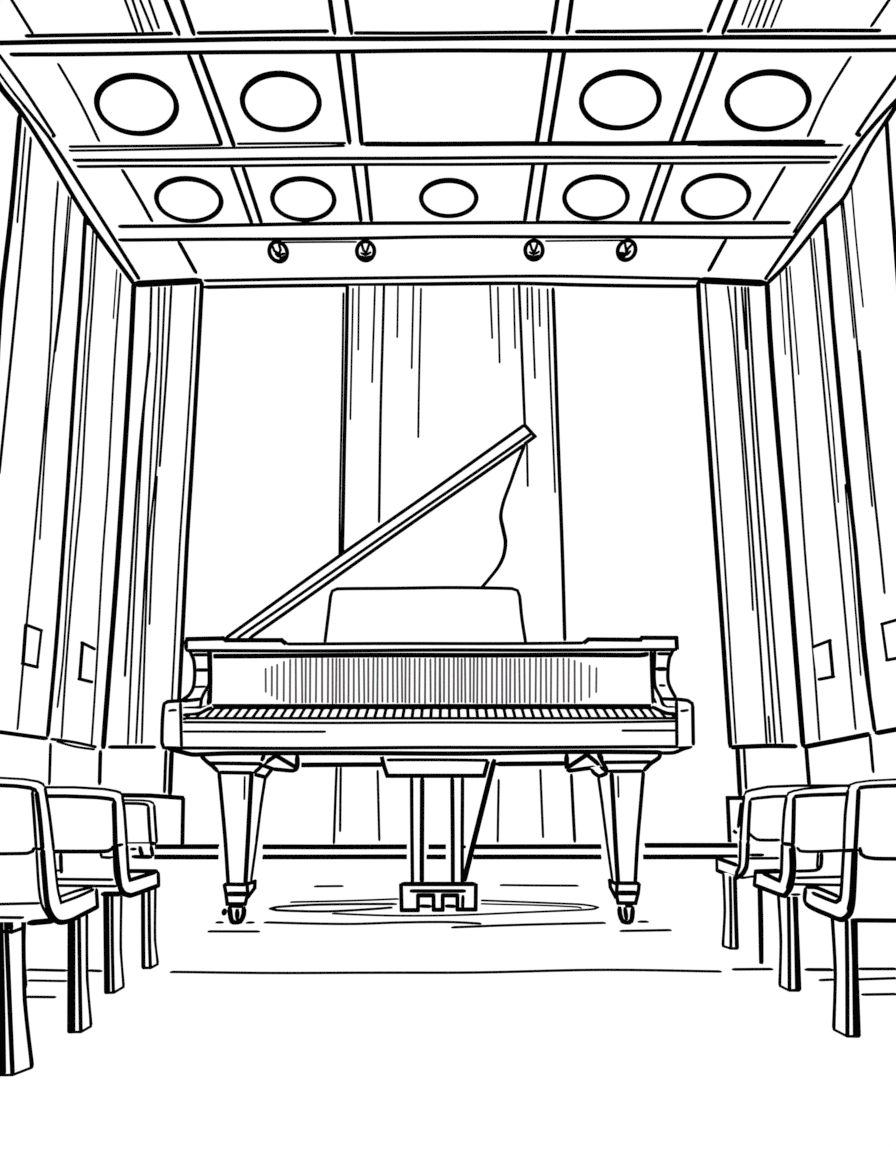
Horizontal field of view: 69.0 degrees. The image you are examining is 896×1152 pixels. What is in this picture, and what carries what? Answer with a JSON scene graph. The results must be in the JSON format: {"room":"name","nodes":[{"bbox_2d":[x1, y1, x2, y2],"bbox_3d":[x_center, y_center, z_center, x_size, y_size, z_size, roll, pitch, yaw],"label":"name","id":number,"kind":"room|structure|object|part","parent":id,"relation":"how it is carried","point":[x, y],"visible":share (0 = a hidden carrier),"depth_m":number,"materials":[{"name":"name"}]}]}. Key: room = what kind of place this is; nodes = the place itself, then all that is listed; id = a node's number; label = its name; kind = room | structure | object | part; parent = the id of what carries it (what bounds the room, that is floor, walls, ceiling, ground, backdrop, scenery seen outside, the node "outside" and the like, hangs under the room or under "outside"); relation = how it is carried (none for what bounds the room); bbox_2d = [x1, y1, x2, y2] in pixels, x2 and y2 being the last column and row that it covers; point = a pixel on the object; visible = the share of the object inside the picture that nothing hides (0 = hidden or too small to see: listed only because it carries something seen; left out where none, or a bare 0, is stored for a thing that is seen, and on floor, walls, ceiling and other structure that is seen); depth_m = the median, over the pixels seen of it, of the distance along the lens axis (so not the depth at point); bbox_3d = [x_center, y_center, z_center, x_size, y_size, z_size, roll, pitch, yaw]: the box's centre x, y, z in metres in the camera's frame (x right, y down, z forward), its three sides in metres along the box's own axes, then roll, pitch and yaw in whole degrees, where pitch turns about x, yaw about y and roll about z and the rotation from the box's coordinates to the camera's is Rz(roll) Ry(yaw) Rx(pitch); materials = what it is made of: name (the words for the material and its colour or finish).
{"room":"music room","nodes":[
{"label":"music room","id":0,"kind":"room"},
{"bbox_2d":[0,96,89,786],"bbox_3d":[-1.912,-0.578,1.512,0.159,3.460,4.803,1,-10,-4],"label":"wall","id":1,"kind":"structure","parent":0,"point":[52,763],"depth_m":3.03,"materials":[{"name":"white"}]},
{"bbox_2d":[0,114,86,739],"bbox_3d":[-1.923,-0.624,3.022,0.038,2.749,0.788,1,-10,-4],"label":"decorative panel","id":2,"kind":"object","parent":1,"relation":"attached to","point":[42,280],"visible":0.99,"depth_m":3.02,"materials":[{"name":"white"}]},
{"bbox_2d":[20,623,42,668],"bbox_3d":[-1.912,0.323,2.993,0.016,0.201,0.143,1,-10,-4],"label":"blank plate","id":3,"kind":"object","parent":2,"relation":"attached to","point":[32,635],"visible":1,"depth_m":2.99,"materials":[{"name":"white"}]},
{"bbox_2d":[0,73,139,283],"bbox_3d":[-1.923,-1.965,3.406,0.073,0.105,1.438,1,-10,-4],"label":"trim","id":4,"kind":"structure","parent":1,"relation":"attached to","point":[71,182],"depth_m":3.30,"materials":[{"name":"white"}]},
{"bbox_2d":[48,225,131,750],"bbox_3d":[-1.972,-0.464,3.646,0.033,2.850,0.738,1,-10,-4],"label":"decorative panel","id":5,"kind":"object","parent":1,"relation":"attached to","point":[104,331],"visible":0.98,"depth_m":3.59,"materials":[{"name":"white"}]},
{"bbox_2d":[77,641,95,683],"bbox_3d":[-1.952,0.469,3.528,0.019,0.223,0.168,1,-10,-4],"label":"blank plate","id":6,"kind":"object","parent":5,"relation":"attached to","point":[87,652],"visible":1,"depth_m":3.52,"materials":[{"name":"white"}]},
{"bbox_2d":[0,859,895,1151],"bbox_3d":[0.000,1.180,1.256,5.200,0.108,4.880,0,-10,0],"label":"floor","id":7,"kind":"structure","parent":0,"point":[334,1017],"depth_m":1.76,"materials":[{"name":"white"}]},
{"bbox_2d":[0,777,98,1076],"bbox_3d":[-1.165,0.840,1.617,0.497,0.715,0.441,0,-10,0],"label":"chair","id":8,"kind":"object","parent":7,"relation":"on","point":[30,892],"visible":1,"depth_m":1.55,"materials":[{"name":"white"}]},
{"bbox_3d":[-1.058,1.016,1.589,0.111,0.356,0.045,0,-10,0],"label":"leg","id":9,"kind":"part","parent":8,"relation":"part of","materials":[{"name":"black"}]},
{"bbox_3d":[-1.127,0.550,1.504,0.422,0.183,0.119,0,-10,0],"label":"backrest","id":10,"kind":"part","parent":8,"relation":"part of","materials":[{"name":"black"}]},
{"bbox_3d":[-1.148,0.772,1.644,0.451,0.237,0.360,0,-10,0],"label":"seat","id":11,"kind":"part","parent":8,"relation":"part of","materials":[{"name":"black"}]},
{"bbox_3d":[-1.003,1.081,1.776,0.078,0.294,0.044,0,-10,0],"label":"leg","id":12,"kind":"part","parent":8,"relation":"part of","materials":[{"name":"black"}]},
{"bbox_2d":[26,786,159,993],"bbox_3d":[-1.160,0.960,2.034,0.407,0.622,0.393,0,-10,0],"label":"chair","id":13,"kind":"object","parent":7,"relation":"on","point":[89,824],"visible":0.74,"depth_m":1.94,"materials":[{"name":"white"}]},
{"bbox_3d":[-1.150,0.726,1.949,0.388,0.191,0.102,0,-10,0],"label":"backrest","id":14,"kind":"part","parent":13,"relation":"part of","materials":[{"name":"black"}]},
{"bbox_3d":[-1.153,0.913,2.026,0.380,0.204,0.363,0,-10,0],"label":"seat","id":15,"kind":"part","parent":13,"relation":"part of","materials":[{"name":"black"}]},
{"bbox_3d":[-1.028,1.123,2.006,0.072,0.289,0.054,0,-10,0],"label":"leg","id":16,"kind":"part","parent":13,"relation":"part of","materials":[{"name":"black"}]},
{"bbox_3d":[-0.993,1.169,2.174,0.066,0.258,0.045,0,-10,0],"label":"leg","id":17,"kind":"part","parent":13,"relation":"part of","materials":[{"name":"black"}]},
{"bbox_2d":[125,799,157,868],"bbox_3d":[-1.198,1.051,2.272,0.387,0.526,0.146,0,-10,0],"label":"chair","id":18,"kind":"object","parent":7,"relation":"on","point":[140,813],"visible":0.23,"depth_m":2.28,"materials":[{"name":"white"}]},
{"bbox_3d":[-1.196,1.008,2.273,0.382,0.161,0.134,0,-10,0],"label":"seat","id":19,"kind":"part","parent":18,"relation":"part of","materials":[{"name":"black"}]},
{"bbox_3d":[-1.208,0.871,2.300,0.368,0.162,0.091,0,-10,0],"label":"backrest","id":20,"kind":"part","parent":18,"relation":"part of","materials":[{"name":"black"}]},
{"bbox_2d":[101,278,205,843],"bbox_3d":[-1.696,-0.156,3.790,0.522,3.413,0.137,0,-10,0],"label":"pillar","id":21,"kind":"structure","parent":7,"relation":"on","point":[147,657],"depth_m":3.75,"materials":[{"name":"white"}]},
{"bbox_2d":[160,424,694,924],"bbox_3d":[-0.078,0.404,3.119,2.089,2.096,1.089,0,-10,0],"label":"grand piano","id":22,"kind":"object","parent":7,"relation":"on","point":[422,668],"visible":1,"depth_m":2.72,"materials":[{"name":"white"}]},
{"bbox_3d":[-1.042,0.435,2.719,0.130,0.251,0.026,0,-10,0],"label":"arm","id":23,"kind":"part","parent":22,"relation":"part of","materials":[{"name":"black"}]},
{"bbox_3d":[-0.843,1.013,2.634,0.185,0.436,0.078,0,-10,0],"label":"leg","id":24,"kind":"part","parent":22,"relation":"part of","materials":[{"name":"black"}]},
{"bbox_3d":[-0.255,-0.099,3.308,1.218,0.891,0.851,0,-10,0],"label":"lid","id":25,"kind":"part","parent":22,"relation":"part of","materials":[{"name":"black"}]},
{"bbox_3d":[-0.128,1.049,2.700,0.063,0.427,0.040,0,-10,0],"label":"lyre post","id":26,"kind":"part","parent":22,"relation":"part of","materials":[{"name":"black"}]},
{"bbox_3d":[-0.077,0.701,2.639,2.064,0.044,0.209,0,-10,0],"label":"moulding","id":27,"kind":"part","parent":22,"relation":"part of","materials":[{"name":"black"}]},
{"bbox_3d":[-0.067,0.290,2.726,2.013,0.071,0.169,0,-10,0],"label":"rail","id":28,"kind":"part","parent":22,"relation":"part of","materials":[{"name":"black"}]},
{"bbox_3d":[-0.070,0.783,2.782,1.152,0.061,0.050,0,-10,0],"label":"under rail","id":29,"kind":"part","parent":22,"relation":"part of","materials":[{"name":"black"}]},
{"bbox_3d":[0.038,1.049,2.700,0.060,0.427,0.039,0,-10,0],"label":"lyre post","id":30,"kind":"part","parent":22,"relation":"part of","materials":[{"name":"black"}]},
{"bbox_3d":[0.708,1.012,2.634,0.183,0.432,0.078,0,-10,0],"label":"leg","id":31,"kind":"part","parent":22,"relation":"part of","materials":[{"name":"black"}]},
{"bbox_3d":[0.897,0.431,2.719,0.110,0.252,0.027,0,-10,0],"label":"arm","id":32,"kind":"part","parent":22,"relation":"part of","materials":[{"name":"black"}]},
{"bbox_2d":[694,277,805,845],"bbox_3d":[1.765,-0.158,3.790,0.484,3.417,0.137,0,-10,0],"label":"pillar","id":33,"kind":"structure","parent":7,"relation":"on","point":[763,718],"depth_m":3.75,"materials":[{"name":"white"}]},
{"bbox_2d":[715,784,848,949],"bbox_3d":[1.222,1.039,2.364,0.496,0.580,0.326,0,-10,0],"label":"chair","id":34,"kind":"object","parent":7,"relation":"on","point":[761,807],"visible":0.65,"depth_m":2.28,"materials":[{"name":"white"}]},
{"bbox_3d":[1.005,1.199,2.330,0.063,0.253,0.038,0,-10,0],"label":"leg","id":35,"kind":"part","parent":34,"relation":"part of","materials":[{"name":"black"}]},
{"bbox_3d":[1.248,1.032,2.386,0.440,0.173,0.285,0,-10,0],"label":"seat","id":36,"kind":"part","parent":34,"relation":"part of","materials":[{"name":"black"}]},
{"bbox_3d":[1.252,0.833,2.288,0.436,0.200,0.106,0,-10,0],"label":"backrest","id":37,"kind":"part","parent":34,"relation":"part of","materials":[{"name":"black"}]},
{"bbox_2d":[753,785,847,991],"bbox_3d":[1.237,0.964,2.062,0.438,0.624,0.361,0,-10,0],"label":"chair","id":38,"kind":"object","parent":7,"relation":"on","point":[811,849],"visible":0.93,"depth_m":1.95,"materials":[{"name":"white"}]},
{"bbox_3d":[1.055,1.180,2.199,0.030,0.245,0.017,0,-10,0],"label":"leg","id":39,"kind":"part","parent":38,"relation":"part of","materials":[{"name":"black"}]},
{"bbox_3d":[1.052,1.130,2.016,0.068,0.279,0.047,0,-10,0],"label":"leg","id":40,"kind":"part","parent":38,"relation":"part of","materials":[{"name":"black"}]},
{"bbox_3d":[1.226,0.919,2.062,0.414,0.199,0.287,0,-10,0],"label":"seat","id":41,"kind":"part","parent":38,"relation":"part of","materials":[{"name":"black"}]},
{"bbox_3d":[1.228,0.732,1.972,0.412,0.197,0.102,0,-10,0],"label":"backrest","id":42,"kind":"part","parent":38,"relation":"part of","materials":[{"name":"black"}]},
{"bbox_2d":[802,778,895,1037],"bbox_3d":[1.260,0.886,1.793,0.467,0.682,0.385,0,-10,0],"label":"chair","id":43,"kind":"object","parent":7,"relation":"on","point":[866,893],"visible":1,"depth_m":1.70,"materials":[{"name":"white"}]},
{"bbox_3d":[1.071,1.077,1.758,0.076,0.294,0.050,0,-10,0],"label":"leg","id":44,"kind":"part","parent":43,"relation":"part of","materials":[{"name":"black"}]},
{"bbox_3d":[1.268,0.845,1.815,0.450,0.232,0.321,0,-10,0],"label":"seat","id":45,"kind":"part","parent":43,"relation":"part of","materials":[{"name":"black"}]},
{"bbox_3d":[1.252,0.631,1.699,0.452,0.211,0.111,0,-10,0],"label":"backrest","id":46,"kind":"part","parent":43,"relation":"part of","materials":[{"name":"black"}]},
{"bbox_2d":[0,0,895,281],"bbox_3d":[0.000,-2.317,1.867,5.200,0.113,4.880,0,-10,0],"label":"ceiling","id":47,"kind":"structure","parent":0,"point":[404,96],"depth_m":2.94,"materials":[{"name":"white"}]},
{"bbox_2d":[94,73,178,135],"bbox_3d":[-1.377,-2.080,2.885,0.390,0.028,0.309,0,-10,0],"label":"recessed light","id":48,"kind":"object","parent":47,"relation":"in","point":[133,104],"visible":1,"depth_m":2.87,"materials":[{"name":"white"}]},
{"bbox_2d":[154,176,223,222],"bbox_3d":[-1.368,-1.983,3.442,0.376,0.028,0.324,0,-10,0],"label":"recessed light","id":49,"kind":"object","parent":47,"relation":"in","point":[186,199],"visible":1,"depth_m":3.43,"materials":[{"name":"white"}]},
{"bbox_2d":[159,181,218,218],"bbox_3d":[-1.367,-1.989,3.443,0.350,0.015,0.299,0,-10,0],"label":"diffuser","id":50,"kind":"object","parent":49,"relation":"attached to","point":[177,199],"depth_m":3.43,"materials":[{"name":"white"}]},
{"bbox_2d":[163,0,262,223],"bbox_3d":[-1.039,-2.058,3.015,0.086,0.032,1.199,0,-10,-1],"label":"trim","id":51,"kind":"structure","parent":47,"relation":"attached to","point":[177,10],"depth_m":2.86,"materials":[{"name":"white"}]},
{"bbox_2d":[267,241,289,267],"bbox_3d":[-0.970,-1.858,3.752,0.127,0.167,0.088,0,-10,0],"label":"spotlight","id":52,"kind":"object","parent":47,"relation":"attached to","point":[278,251],"visible":1,"depth_m":3.72,"materials":[{"name":"black"}]},
{"bbox_2d":[240,70,321,131],"bbox_3d":[-0.736,-2.083,2.869,0.365,0.027,0.297,0,-10,0],"label":"recessed light","id":53,"kind":"object","parent":47,"relation":"in","point":[278,100],"visible":1,"depth_m":2.86,"materials":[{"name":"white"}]},
{"bbox_2d":[245,77,315,126],"bbox_3d":[-0.735,-2.089,2.870,0.342,0.015,0.273,0,-10,0],"label":"diffuser","id":54,"kind":"object","parent":53,"relation":"attached to","point":[269,101],"depth_m":2.86,"materials":[{"name":"white"}]},
{"bbox_2d":[270,176,336,221],"bbox_3d":[-0.762,-1.984,3.437,0.355,0.028,0.314,0,-10,0],"label":"recessed light","id":55,"kind":"object","parent":47,"relation":"in","point":[296,198],"visible":1,"depth_m":3.43,"materials":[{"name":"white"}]},
{"bbox_2d":[275,182,331,217],"bbox_3d":[-0.762,-1.990,3.438,0.329,0.015,0.288,0,-10,0],"label":"diffuser","id":56,"kind":"object","parent":55,"relation":"attached to","point":[292,199],"depth_m":3.43,"materials":[{"name":"white"}]},
{"bbox_2d":[328,0,372,222],"bbox_3d":[-0.430,-2.059,3.008,0.087,0.032,1.188,0,-10,-2],"label":"trim","id":57,"kind":"structure","parent":47,"relation":"attached to","point":[339,10],"depth_m":2.85,"materials":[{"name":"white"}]},
{"bbox_2d":[355,240,375,266],"bbox_3d":[-0.471,-1.861,3.753,0.124,0.160,0.088,0,-10,0],"label":"spotlight","id":58,"kind":"object","parent":47,"relation":"attached to","point":[365,250],"visible":0.99,"depth_m":3.72,"materials":[{"name":"black"}]},
{"bbox_2d":[0,28,895,56],"bbox_3d":[-0.008,-2.135,2.599,3.779,0.038,0.111,0,-10,0],"label":"ceiling beam","id":59,"kind":"structure","parent":47,"relation":"attached to","point":[780,40],"depth_m":2.60,"materials":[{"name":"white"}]},
{"bbox_2d":[419,178,478,217],"bbox_3d":[0.004,-1.985,3.429,0.315,0.028,0.274,0,-10,0],"label":"recessed light","id":60,"kind":"object","parent":47,"relation":"in","point":[442,197],"visible":1,"depth_m":3.42,"materials":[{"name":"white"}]},
{"bbox_2d":[424,183,473,213],"bbox_3d":[0.004,-1.992,3.429,0.290,0.015,0.249,0,-10,0],"label":"diffuser","id":61,"kind":"object","parent":60,"relation":"attached to","point":[439,198],"depth_m":3.43,"materials":[{"name":"white"}]},
{"bbox_2d":[118,219,792,241],"bbox_3d":[0.037,-1.947,3.667,3.847,0.042,0.160,0,-10,0],"label":"ceiling beam","id":62,"kind":"structure","parent":47,"relation":"attached to","point":[433,228],"depth_m":3.65,"materials":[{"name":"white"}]},
{"bbox_2d":[69,139,843,167],"bbox_3d":[0.027,-2.040,3.137,3.709,0.040,0.145,0,-10,0],"label":"ceiling beam","id":63,"kind":"structure","parent":47,"relation":"attached to","point":[778,151],"depth_m":3.14,"materials":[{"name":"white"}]},
{"bbox_2d":[523,239,544,265],"bbox_3d":[0.491,-1.864,3.753,0.124,0.155,0.088,0,-10,0],"label":"spotlight","id":64,"kind":"object","parent":47,"relation":"attached to","point":[533,249],"visible":1,"depth_m":3.72,"materials":[{"name":"black"}]},
{"bbox_2d":[523,0,573,221],"bbox_3d":[0.451,-2.059,3.008,0.093,0.032,1.185,0,-10,1],"label":"trim","id":65,"kind":"structure","parent":47,"relation":"attached to","point":[563,9],"depth_m":2.87,"materials":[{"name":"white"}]},
{"bbox_2d":[562,174,629,220],"bbox_3d":[0.777,-1.986,3.426,0.361,0.028,0.314,0,-10,0],"label":"recessed light","id":66,"kind":"object","parent":47,"relation":"in","point":[593,197],"visible":1,"depth_m":3.42,"materials":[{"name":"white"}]},
{"bbox_2d":[567,180,624,215],"bbox_3d":[0.777,-1.992,3.427,0.336,0.015,0.289,0,-10,0],"label":"diffuser","id":67,"kind":"object","parent":66,"relation":"attached to","point":[584,197],"depth_m":3.42,"materials":[{"name":"white"}]},
{"bbox_2d":[579,69,661,130],"bbox_3d":[0.756,-2.084,2.862,0.368,0.027,0.294,0,-10,0],"label":"recessed light","id":68,"kind":"object","parent":47,"relation":"in","point":[618,99],"visible":1,"depth_m":2.85,"materials":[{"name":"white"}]},
{"bbox_2d":[584,76,655,124],"bbox_3d":[0.756,-2.091,2.863,0.345,0.015,0.270,0,-10,0],"label":"diffuser","id":69,"kind":"object","parent":68,"relation":"attached to","point":[608,100],"depth_m":2.86,"materials":[{"name":"white"}]},
{"bbox_2d":[615,239,637,265],"bbox_3d":[1.021,-1.863,3.753,0.127,0.158,0.088,0,-10,0],"label":"spotlight","id":70,"kind":"object","parent":47,"relation":"attached to","point":[626,249],"visible":1,"depth_m":3.72,"materials":[{"name":"black"}]},
{"bbox_2d":[639,0,737,221],"bbox_3d":[1.068,-2.059,3.007,0.092,0.032,1.185,0,-10,2],"label":"trim","id":71,"kind":"structure","parent":47,"relation":"attached to","point":[724,9],"depth_m":2.86,"materials":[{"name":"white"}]},
{"bbox_2d":[681,173,751,219],"bbox_3d":[1.405,-1.987,3.420,0.381,0.028,0.320,0,-10,0],"label":"recessed light","id":72,"kind":"object","parent":47,"relation":"in","point":[712,196],"visible":1,"depth_m":3.41,"materials":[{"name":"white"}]},
{"bbox_2d":[686,178,745,215],"bbox_3d":[1.405,-1.993,3.420,0.355,0.015,0.294,0,-10,0],"label":"diffuser","id":73,"kind":"object","parent":72,"relation":"attached to","point":[704,196],"depth_m":3.41,"materials":[{"name":"white"}]},
{"bbox_2d":[724,69,811,131],"bbox_3d":[1.405,-2.084,2.865,0.398,0.028,0.301,0,-10,0],"label":"recessed light","id":74,"kind":"object","parent":47,"relation":"in","point":[765,100],"visible":1,"depth_m":2.85,"materials":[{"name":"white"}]},
{"bbox_2d":[730,76,805,125],"bbox_3d":[1.405,-2.090,2.865,0.374,0.015,0.277,0,-10,0],"label":"diffuser","id":75,"kind":"object","parent":74,"relation":"attached to","point":[754,100],"depth_m":2.86,"materials":[{"name":"white"}]},
{"bbox_2d":[86,287,812,845],"bbox_3d":[0.000,-0.159,3.910,4.600,3.460,0.112,0,-10,0],"label":"wall","id":76,"kind":"structure","parent":0,"point":[638,557],"depth_m":3.91,"materials":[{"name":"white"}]},
{"bbox_2d":[154,843,738,859],"bbox_3d":[0.011,1.489,3.526,3.790,0.087,0.026,0,-10,0],"label":"baseboard","id":77,"kind":"structure","parent":76,"relation":"attached to","point":[649,850],"depth_m":3.52,"materials":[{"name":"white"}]},
{"bbox_2d":[203,274,699,288],"bbox_3d":[0.023,-1.865,4.118,3.160,0.079,0.089,0,-10,0],"label":"trim","id":78,"kind":"structure","parent":76,"relation":"attached to","point":[289,282],"depth_m":4.13,"materials":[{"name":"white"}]},
{"bbox_2d":[333,284,575,843],"bbox_3d":[0.016,-0.192,3.849,1.368,3.357,0.042,0,-10,0],"label":"backdrop panel","id":79,"kind":"object","parent":76,"relation":"attached to","point":[433,377],"visible":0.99,"depth_m":3.95,"materials":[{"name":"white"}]},
{"bbox_2d":[810,118,895,783],"bbox_3d":[2.058,-0.578,1.512,0.159,3.460,4.784,0,-10,1],"label":"wall","id":80,"kind":"structure","parent":0,"point":[874,756],"depth_m":3.23,"materials":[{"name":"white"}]},
{"bbox_2d":[769,224,874,748],"bbox_3d":[2.003,-0.477,3.582,0.038,2.827,0.676,0,-10,1],"label":"decorative panel","id":81,"kind":"object","parent":80,"relation":"attached to","point":[835,710],"visible":0.98,"depth_m":3.53,"materials":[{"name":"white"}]},
{"bbox_2d":[811,639,834,680],"bbox_3d":[1.983,0.446,3.446,0.018,0.216,0.176,0,-10,1],"label":"blank plate","id":82,"kind":"object","parent":81,"relation":"attached to","point":[823,653],"visible":1,"depth_m":3.43,"materials":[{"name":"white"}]},
{"bbox_2d":[764,98,895,283],"bbox_3d":[1.985,-1.927,3.479,0.073,0.158,1.287,0,-10,1],"label":"trim","id":83,"kind":"structure","parent":80,"relation":"attached to","point":[838,188],"depth_m":3.33,"materials":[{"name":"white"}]},
{"bbox_2d":[823,122,895,734],"bbox_3d":[1.992,-0.653,3.001,0.037,2.733,0.608,0,-10,1],"label":"decorative panel","id":84,"kind":"object","parent":80,"relation":"attached to","point":[860,234],"visible":1,"depth_m":3.06,"materials":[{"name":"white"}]},
{"bbox_2d":[880,619,895,661],"bbox_3d":[1.971,0.284,2.891,0.015,0.187,0.131,0,-10,1],"label":"blank plate","id":85,"kind":"object","parent":84,"relation":"attached to","point":[888,628],"visible":1,"depth_m":2.91,"materials":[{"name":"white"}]}
]}

